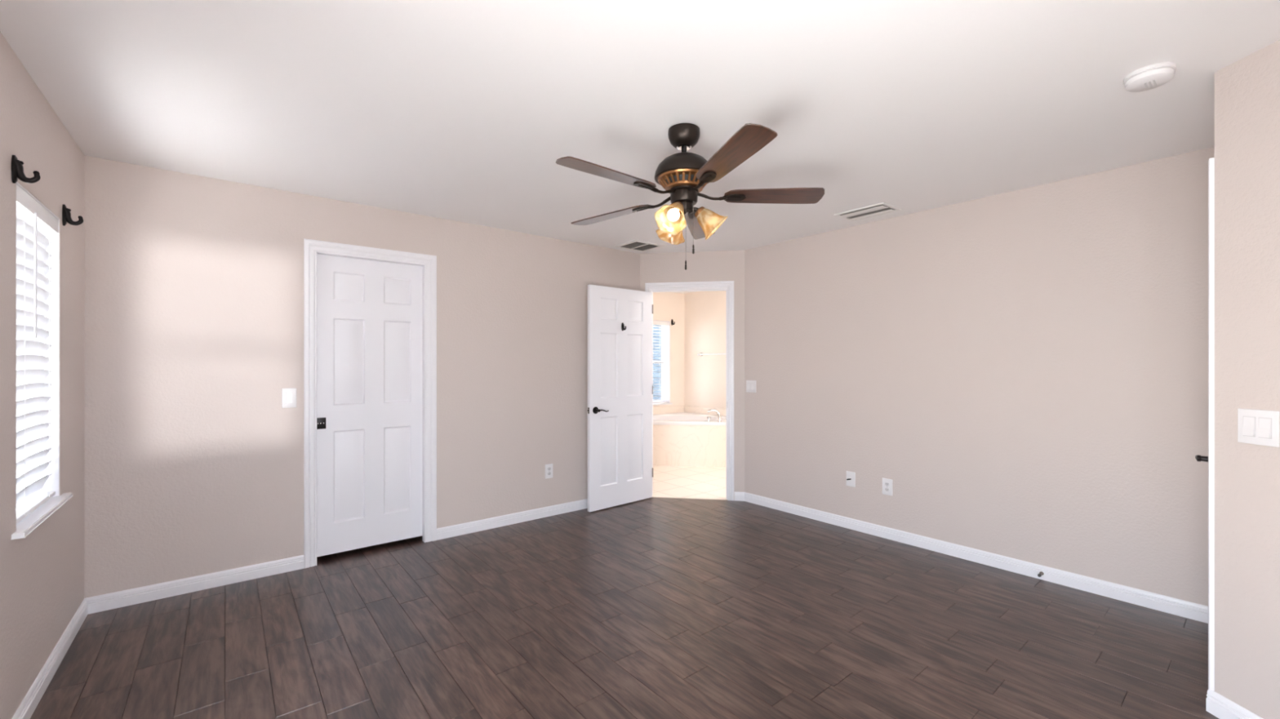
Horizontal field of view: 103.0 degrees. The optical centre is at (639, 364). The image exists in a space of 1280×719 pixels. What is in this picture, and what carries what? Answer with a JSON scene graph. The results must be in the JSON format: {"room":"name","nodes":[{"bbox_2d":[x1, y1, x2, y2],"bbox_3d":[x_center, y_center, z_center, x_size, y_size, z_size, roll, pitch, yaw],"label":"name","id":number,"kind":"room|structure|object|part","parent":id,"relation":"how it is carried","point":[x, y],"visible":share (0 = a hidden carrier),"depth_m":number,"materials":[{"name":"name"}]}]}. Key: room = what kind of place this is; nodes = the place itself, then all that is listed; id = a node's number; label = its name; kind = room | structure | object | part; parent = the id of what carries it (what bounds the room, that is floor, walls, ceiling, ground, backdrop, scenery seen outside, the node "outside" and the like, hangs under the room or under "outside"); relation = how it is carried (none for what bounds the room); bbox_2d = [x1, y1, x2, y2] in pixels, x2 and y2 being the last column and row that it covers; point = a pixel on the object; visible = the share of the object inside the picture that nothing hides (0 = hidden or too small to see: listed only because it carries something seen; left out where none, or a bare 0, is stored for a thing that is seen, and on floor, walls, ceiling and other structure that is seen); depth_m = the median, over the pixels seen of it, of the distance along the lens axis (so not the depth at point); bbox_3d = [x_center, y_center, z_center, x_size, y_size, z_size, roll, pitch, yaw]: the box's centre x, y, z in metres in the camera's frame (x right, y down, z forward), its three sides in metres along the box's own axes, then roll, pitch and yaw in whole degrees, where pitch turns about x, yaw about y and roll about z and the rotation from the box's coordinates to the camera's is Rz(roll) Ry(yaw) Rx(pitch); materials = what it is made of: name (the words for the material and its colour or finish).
{"room":"empty bedroom","nodes":[
{"label":"empty bedroom","id":0,"kind":"room"},
{"bbox_2d":[0,31,84,718],"bbox_3d":[-1.623,0.110,0.913,0.200,2.440,4.694,0,0,-39],"label":"wall","id":1,"kind":"structure","parent":0,"point":[42,573],"depth_m":2.02,"materials":[{"name":"beige paint"}]},
{"bbox_2d":[11,155,40,183],"bbox_3d":[-2.190,-0.689,1.815,0.073,0.100,0.034,0,0,-39],"label":"wall hook","id":2,"kind":"object","parent":1,"relation":"attached to","point":[17,168],"visible":1,"depth_m":1.80,"materials":[{"name":"black metal"}]},
{"bbox_3d":[-2.208,-0.689,1.801,0.011,0.100,0.034,0,0,-39],"label":"plate","id":3,"kind":"part","parent":2,"relation":"part of","materials":[{"name":"black metal"}]},
{"bbox_2d":[10,182,73,539],"bbox_3d":[-2.485,-0.022,2.024,0.203,1.274,0.734,0,0,-39],"label":"window","id":4,"kind":"structure","parent":1,"relation":"in","point":[29,523],"depth_m":2.29,"materials":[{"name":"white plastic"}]},
{"bbox_3d":[-2.544,-0.030,1.976,0.050,1.250,0.618,0,0,-39],"label":"frame","id":5,"kind":"part","parent":4,"relation":"part of","materials":[{"name":"white plastic"}]},
{"bbox_2d":[16,184,58,524],"bbox_3d":[-2.456,-0.032,2.048,0.070,1.237,0.602,0,0,-39],"label":"window blind","id":6,"kind":"object","parent":4,"relation":"attached to","point":[34,223],"visible":0.73,"depth_m":2.07,"materials":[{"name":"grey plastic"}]},
{"bbox_3d":[-2.351,-0.015,1.910,0.060,1.180,0.002,0,0,-39],"label":"ladder cord","id":7,"kind":"part","parent":6,"relation":"part of","materials":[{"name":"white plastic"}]},
{"bbox_3d":[-2.460,0.578,2.045,0.052,0.018,0.594,0,0,-39],"label":"rail","id":8,"kind":"part","parent":6,"relation":"part of","materials":[{"name":"white plastic"}]},
{"bbox_3d":[-2.569,-0.015,2.179,0.060,1.180,0.002,0,0,-39],"label":"ladder cord","id":9,"kind":"part","parent":6,"relation":"part of","materials":[{"name":"white plastic"}]},
{"bbox_3d":[-2.467,0.605,2.039,0.156,0.020,0.734,0,0,-39],"label":"sill","id":10,"kind":"part","parent":4,"relation":"part of","materials":[{"name":"white wood"}]},
{"bbox_2d":[11,598,87,718],"bbox_3d":[-1.540,1.287,0.981,0.014,0.085,4.464,0,0,-39],"label":"baseboard","id":11,"kind":"structure","parent":1,"relation":"attached to","point":[25,710],"depth_m":2.15,"materials":[{"name":"white paint"}]},
{"bbox_2d":[62,204,83,226],"bbox_3d":[-2.641,-0.689,2.370,0.073,0.100,0.034,0,0,-39],"label":"wall hook","id":12,"kind":"object","parent":1,"relation":"attached to","point":[66,214],"visible":1,"depth_m":2.36,"materials":[{"name":"black metal"}]},
{"bbox_3d":[-2.659,-0.689,2.356,0.011,0.100,0.034,0,0,-39],"label":"plate","id":13,"kind":"part","parent":12,"relation":"part of","materials":[{"name":"black metal"}]},
{"bbox_2d":[84,155,639,598],"bbox_3d":[-1.492,0.110,3.970,3.859,2.440,0.115,0,0,-39],"label":"wall","id":14,"kind":"structure","parent":0,"point":[193,284],"depth_m":3.16,"materials":[{"name":"beige paint"}]},
{"bbox_2d":[85,555,303,614],"bbox_3d":[-2.569,1.287,3.012,0.979,0.085,0.014,0,0,-39],"label":"baseboard","id":15,"kind":"structure","parent":14,"relation":"attached to","point":[115,600],"depth_m":2.97,"materials":[{"name":"white paint"}]},
{"bbox_2d":[281,388,296,408],"bbox_3d":[-2.251,0.218,3.272,0.078,0.126,0.012,0,0,-39],"label":"light switch","id":16,"kind":"object","parent":14,"relation":"attached to","point":[288,395],"visible":1,"depth_m":3.27,"materials":[{"name":"white plastic"}]},
{"bbox_2d":[316,253,422,556],"bbox_3d":[-1.901,0.274,3.649,0.748,2.040,0.041,0,0,-39],"label":"door","id":17,"kind":"structure","parent":14,"relation":"in","point":[369,313],"depth_m":3.62,"materials":[{"name":"white paint"}]},
{"bbox_3d":[-2.147,0.399,3.429,0.061,0.076,0.005,0,0,-39],"label":"edge pull","id":18,"kind":"part","parent":17,"relation":"part of","materials":[{"name":"black metal"}]},
{"bbox_2d":[303,238,436,568],"bbox_3d":[-1.876,0.256,3.602,0.839,2.148,0.060,0,0,-39],"label":"trim","id":19,"kind":"structure","parent":14,"relation":"attached to","point":[311,247],"depth_m":3.55,"materials":[{"name":"white paint"}]},
{"bbox_2d":[436,498,587,540],"bbox_3d":[-0.762,1.287,4.479,1.994,0.085,0.014,0,0,-39],"label":"baseboard","id":20,"kind":"structure","parent":14,"relation":"attached to","point":[461,529],"depth_m":4.21,"materials":[{"name":"white paint"}]},
{"bbox_2d":[545,463,552,479],"bbox_3d":[-0.793,0.937,4.458,0.076,0.124,0.008,0,0,-39],"label":"outlet","id":21,"kind":"object","parent":14,"relation":"attached to","point":[548,468],"visible":1,"depth_m":4.46,"materials":[{"name":"white plastic"}]},
{"bbox_2d":[30,466,1218,718],"bbox_3d":[0.430,1.390,3.440,6.974,0.120,7.536,0,0,-39],"label":"floor","id":22,"kind":"structure","parent":0,"point":[704,566],"depth_m":2.49,"materials":[{"name":"brown wood"}]},
{"bbox_2d":[653,405,725,466],"bbox_3d":[0.582,0.989,6.839,1.648,0.682,1.648,0,0,-39],"label":"bathtub","id":23,"kind":"object","parent":22,"relation":"on","point":[682,435],"visible":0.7,"depth_m":6.64,"materials":[{"name":"beige ceramic"}]},
{"bbox_2d":[653,412,725,426],"bbox_3d":[0.582,0.969,6.839,1.648,0.442,1.648,0,0,-39],"label":"basin","id":24,"kind":"object","parent":23,"relation":"in","point":[660,419],"depth_m":7.38,"materials":[{"name":"white ceramic"}]},
{"bbox_2d":[706,408,721,422],"bbox_3d":[1.036,0.664,6.614,0.323,0.166,0.059,0,0,5],"label":"faucet","id":25,"kind":"object","parent":23,"relation":"on","point":[708,418],"visible":0.8,"depth_m":6.61,"materials":[{"name":"silver metal"}]},
{"bbox_2d":[0,0,1279,293],"bbox_3d":[0.251,-1.160,3.661,6.774,0.100,6.767,0,0,-39],"label":"ceiling","id":26,"kind":"structure","parent":0,"point":[465,111],"depth_m":2.06,"materials":[{"name":"white paint"}]},
{"bbox_2d":[614,240,664,252],"bbox_3d":[-0.001,-1.105,4.767,0.344,0.010,0.320,0,0,-39],"label":"ceiling vent","id":27,"kind":"object","parent":26,"relation":"in","point":[635,245],"visible":1,"depth_m":4.75,"materials":[{"name":"white metal"}]},
{"bbox_2d":[555,123,824,270],"bbox_3d":[0.170,-0.774,2.378,1.232,0.673,1.285,0,0,-39],"label":"ceiling fan","id":28,"kind":"object","parent":26,"relation":"hanging from","point":[683,175],"visible":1,"depth_m":2.33,"materials":[{"name":"brown wood"}]},
{"bbox_3d":[-0.128,-0.801,2.145,0.478,0.006,0.128,1,7,-38],"label":"blade","id":29,"kind":"part","parent":28,"relation":"part of","materials":[{"name":"brown wood"}]},
{"bbox_3d":[-0.147,-0.774,2.648,0.478,0.006,0.128,-3,7,34],"label":"blade","id":30,"kind":"part","parent":28,"relation":"part of","materials":[{"name":"brown wood"}]},
{"bbox_3d":[0.066,-0.786,2.507,0.241,0.039,0.054,-3,-4,34],"label":"blade arm","id":31,"kind":"part","parent":28,"relation":"part of","materials":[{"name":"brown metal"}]},
{"bbox_3d":[0.072,-0.797,2.303,0.241,0.039,0.054,1,-4,-38],"label":"blade arm","id":32,"kind":"part","parent":28,"relation":"part of","materials":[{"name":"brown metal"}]},
{"bbox_3d":[0.156,-0.682,2.309,0.142,0.154,0.115,0,44,28],"label":"lamp shade","id":33,"kind":"part","parent":28,"relation":"part of","materials":[{"name":"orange glass"}]},
{"bbox_3d":[0.169,-0.682,2.515,0.142,0.154,0.115,0,-44,-21],"label":"lamp shade","id":34,"kind":"part","parent":28,"relation":"part of","materials":[{"name":"orange glass"}]},
{"bbox_3d":[0.157,-0.683,2.310,0.058,0.058,0.080,0,44,28],"label":"bulb","id":35,"kind":"part","parent":28,"relation":"part of","materials":[{"name":"beige glass"}]},
{"bbox_3d":[0.258,-0.786,2.576,0.054,0.039,0.241,-2,-3,16],"label":"blade arm","id":36,"kind":"part","parent":28,"relation":"part of","materials":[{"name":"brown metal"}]},
{"bbox_3d":[0.260,-0.726,2.409,0.070,0.035,0.020,0,0,0],"label":"lamp arm","id":37,"kind":"part","parent":28,"relation":"part of","materials":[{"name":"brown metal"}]},
{"bbox_3d":[0.249,-0.668,2.369,0.003,0.229,0.003,0,0,-39],"label":"pull chain","id":38,"kind":"part","parent":28,"relation":"part of","materials":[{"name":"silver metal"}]},
{"bbox_3d":[0.327,-0.774,2.822,0.128,0.006,0.478,-13,-6,15],"label":"blade","id":39,"kind":"part","parent":28,"relation":"part of","materials":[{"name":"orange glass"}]},
{"bbox_3d":[0.264,-0.800,2.245,0.054,0.033,0.241,0,0,-23],"label":"blade arm","id":40,"kind":"part","parent":28,"relation":"part of","materials":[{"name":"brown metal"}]},
{"bbox_3d":[0.323,-0.682,2.409,0.115,0.154,0.142,44,0,0],"label":"lamp shade","id":41,"kind":"part","parent":28,"relation":"part of","materials":[{"name":"orange glass"}]},
{"bbox_3d":[0.383,-0.797,2.415,0.241,0.039,0.054,-1,-3,-2],"label":"blade arm","id":42,"kind":"part","parent":28,"relation":"part of","materials":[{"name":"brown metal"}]},
{"bbox_3d":[0.357,-0.817,2.007,0.128,0.006,0.478,12,-7,-19],"label":"blade","id":43,"kind":"part","parent":28,"relation":"part of","materials":[{"name":"brown wood"}]},
{"bbox_3d":[0.638,-0.801,2.426,0.478,0.006,0.128,-1,-14,-2],"label":"blade","id":44,"kind":"part","parent":28,"relation":"part of","materials":[{"name":"brown wood"}]},
{"bbox_2d":[834,202,901,221],"bbox_3d":[1.656,-1.102,3.710,0.260,0.016,0.370,0,0,-39],"label":"ceiling vent","id":45,"kind":"object","parent":26,"relation":"in","point":[882,208],"visible":1,"depth_m":3.68,"materials":[{"name":"white metal"}]},
{"bbox_2d":[1123,62,1176,92],"bbox_3d":[1.944,-1.088,1.944,0.144,0.044,0.144,0,0,-39],"label":"smoke detector","id":46,"kind":"object","parent":26,"relation":"attached to","point":[1153,76],"visible":1,"depth_m":1.91,"materials":[{"name":"white plastic"}]},
{"bbox_2d":[653,292,684,407],"bbox_3d":[-0.748,0.110,6.951,3.805,2.440,0.200,0,0,-39],"label":"wall","id":47,"kind":"structure","parent":0,"point":[667,306],"depth_m":7.88,"materials":[{"name":"white paint"}]},
{"bbox_2d":[653,320,672,405],"bbox_3d":[0.180,-0.022,7.649,0.711,1.274,0.168,0,0,-39],"label":"window","id":48,"kind":"structure","parent":47,"relation":"in","point":[667,351],"depth_m":7.85,"materials":[{"name":"white plastic"}]},
{"bbox_3d":[0.149,0.260,7.687,0.597,0.621,0.020,0,0,-39],"label":"sash","id":49,"kind":"part","parent":48,"relation":"part of","materials":[{"name":"white plastic"}]},
{"bbox_2d":[653,320,668,403],"bbox_3d":[0.185,-0.032,7.643,0.629,1.237,0.064,0,0,-39],"label":"window blind","id":50,"kind":"object","parent":48,"relation":"attached to","point":[655,322],"visible":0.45,"depth_m":7.73,"materials":[{"name":"grey plastic"}]},
{"bbox_3d":[0.183,0.578,7.644,0.621,0.018,0.052,0,0,-39],"label":"rail","id":51,"kind":"part","parent":50,"relation":"part of","materials":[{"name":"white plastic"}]},
{"bbox_3d":[0.137,-0.321,7.701,0.597,0.621,0.020,0,0,-39],"label":"sash","id":52,"kind":"part","parent":48,"relation":"part of","materials":[{"name":"white plastic"}]},
{"bbox_3d":[0.195,0.605,7.630,0.711,0.020,0.121,0,0,-39],"label":"sill","id":53,"kind":"part","parent":48,"relation":"part of","materials":[{"name":"white wood"}]},
{"bbox_3d":[0.142,-0.030,7.694,0.645,1.250,0.050,0,0,-39],"label":"frame","id":54,"kind":"part","parent":48,"relation":"part of","materials":[{"name":"white plastic"}]},
{"bbox_2d":[640,250,744,500],"bbox_3d":[0.523,0.110,5.092,1.028,2.440,0.115,0,0,9],"label":"wall","id":55,"kind":"structure","parent":0,"point":[722,265],"depth_m":4.98,"materials":[{"name":"beige paint"}]},
{"bbox_2d":[587,284,653,511],"bbox_3d":[-0.163,0.304,4.801,0.782,2.032,0.164,0,0,-39],"label":"door","id":56,"kind":"structure","parent":55,"relation":"in","point":[620,387],"depth_m":4.78,"materials":[{"name":"white paint"}]},
{"bbox_3d":[-0.348,0.415,4.586,0.144,0.064,0.064,0,0,-39],"label":"lever handle","id":57,"kind":"part","parent":56,"relation":"part of","materials":[{"name":"black metal"}]},
{"bbox_2d":[644,280,733,501],"bbox_3d":[0.496,0.259,5.088,0.874,2.142,0.131,0,0,9],"label":"trim","id":58,"kind":"structure","parent":55,"relation":"attached to","point":[727,286],"depth_m":4.97,"materials":[{"name":"white paint"}]},
{"bbox_2d":[734,491,744,501],"bbox_3d":[0.972,1.287,4.958,0.100,0.085,0.014,0,0,9],"label":"baseboard","id":59,"kind":"structure","parent":55,"relation":"attached to","point":[739,496],"depth_m":4.95,"materials":[{"name":"white paint"}]},
{"bbox_2d":[684,290,725,408],"bbox_3d":[1.999,0.110,6.563,0.200,2.440,3.867,0,0,-39],"label":"wall","id":60,"kind":"structure","parent":0,"point":[704,312],"depth_m":7.65,"materials":[{"name":"white paint"}]},
{"bbox_2d":[653,405,725,416],"bbox_3d":[0.582,0.698,6.839,1.648,0.100,1.648,0,0,-39],"label":"backsplash","id":61,"kind":"structure","parent":60,"relation":"attached to","point":[665,410],"depth_m":7.72,"materials":[{"name":"beige tile"}]},
{"bbox_2d":[697,352,725,356],"bbox_3d":[1.112,-0.146,7.436,0.076,0.060,0.710,0,0,-39],"label":"towel bar","id":62,"kind":"object","parent":60,"relation":"attached to","point":[701,354],"visible":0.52,"depth_m":7.49,"materials":[{"name":"white metal"}]},
{"bbox_2d":[744,146,1214,606],"bbox_3d":[2.061,0.110,3.770,0.115,2.440,3.232,0,0,-39],"label":"wall","id":63,"kind":"structure","parent":0,"point":[1026,370],"depth_m":3.30,"materials":[{"name":"beige paint"}]},
{"bbox_2d":[746,380,755,392],"bbox_3d":[1.069,0.214,4.891,0.012,0.114,0.118,0,0,-39],"label":"light switch","id":64,"kind":"object","parent":63,"relation":"attached to","point":[750,384],"visible":1,"depth_m":4.89,"materials":[{"name":"white plastic"}]},
{"bbox_2d":[846,471,855,487],"bbox_3d":[1.689,0.928,4.101,0.044,0.118,0.076,0,0,-39],"label":"cable plate","id":65,"kind":"object","parent":63,"relation":"attached to","point":[851,476],"visible":1,"depth_m":4.11,"materials":[{"name":"white plastic"}]},
{"bbox_2d":[882,478,892,496],"bbox_3d":[1.888,0.936,3.885,0.008,0.124,0.076,0,0,-39],"label":"outlet","id":66,"kind":"object","parent":63,"relation":"attached to","point":[886,483],"visible":1,"depth_m":3.88,"materials":[{"name":"white plastic"}]},
{"bbox_2d":[744,492,1208,623],"bbox_3d":[1.987,1.287,3.759,0.014,0.085,3.077,0,0,-39],"label":"baseboard","id":67,"kind":"structure","parent":63,"relation":"attached to","point":[1192,611],"depth_m":3.27,"materials":[{"name":"white paint"}]},
{"bbox_2d":[1037,571,1044,577],"bbox_3d":[2.456,1.290,3.123,0.061,0.022,0.022,0,0,-39],"label":"door stop","id":68,"kind":"object","parent":63,"relation":"attached to","point":[1041,573],"visible":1,"depth_m":3.13,"materials":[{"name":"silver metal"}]},
{"bbox_2d":[1214,40,1279,718],"bbox_3d":[2.251,0.110,1.491,0.115,2.440,0.896,0,0,-1],"label":"wall","id":69,"kind":"structure","parent":0,"point":[1247,90],"depth_m":1.83,"materials":[{"name":"beige paint"}]},
{"bbox_2d":[1205,689,1262,718],"bbox_3d":[2.186,1.287,1.548,0.014,0.085,0.812,0,0,-1],"label":"baseboard","id":70,"kind":"structure","parent":69,"relation":"attached to","point":[1216,704],"depth_m":1.89,"materials":[{"name":"white paint"}]},
{"bbox_2d":[1237,408,1279,447],"bbox_3d":[2.183,0.223,1.801,0.012,0.124,0.118,0,0,-1],"label":"light switch","id":71,"kind":"object","parent":69,"relation":"attached to","point":[1257,427],"visible":1,"depth_m":1.79,"materials":[{"name":"white plastic"}]},
{"bbox_3d":[2.611,0.110,2.209,1.001,2.440,0.115,0,0,-39],"label":"wall","id":72,"kind":"structure","parent":0,"visible":0},
{"bbox_2d":[1195,454,1208,462],"bbox_3d":[2.535,0.302,2.234,0.784,2.035,0.099,0,0,-39],"label":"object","id":73,"kind":"structure","parent":72,"relation":"in","point":[1198,458],"depth_m":2.04,"materials":[{"name":"black metal"}]},
{"bbox_2d":[1208,157,1214,691],"bbox_3d":[2.535,0.271,2.232,0.910,2.116,0.016,0,0,-39],"label":"trim","id":74,"kind":"structure","parent":72,"relation":"attached to","point":[1211,161],"depth_m":1.94,"materials":[{"name":"white paint"}]},
{"label":"outside","id":75,"kind":"structure","parent":0,"visible":0},
{"bbox_2d":[653,324,661,399],"bbox_3d":[0.108,-1.470,12.554,11.000,6.000,0.150,0,0,-39],"label":"neighbouring house","id":76,"kind":"structure","parent":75,"point":[656,370],"depth_m":12.73,"materials":[{"name":"blue"}]}
]}

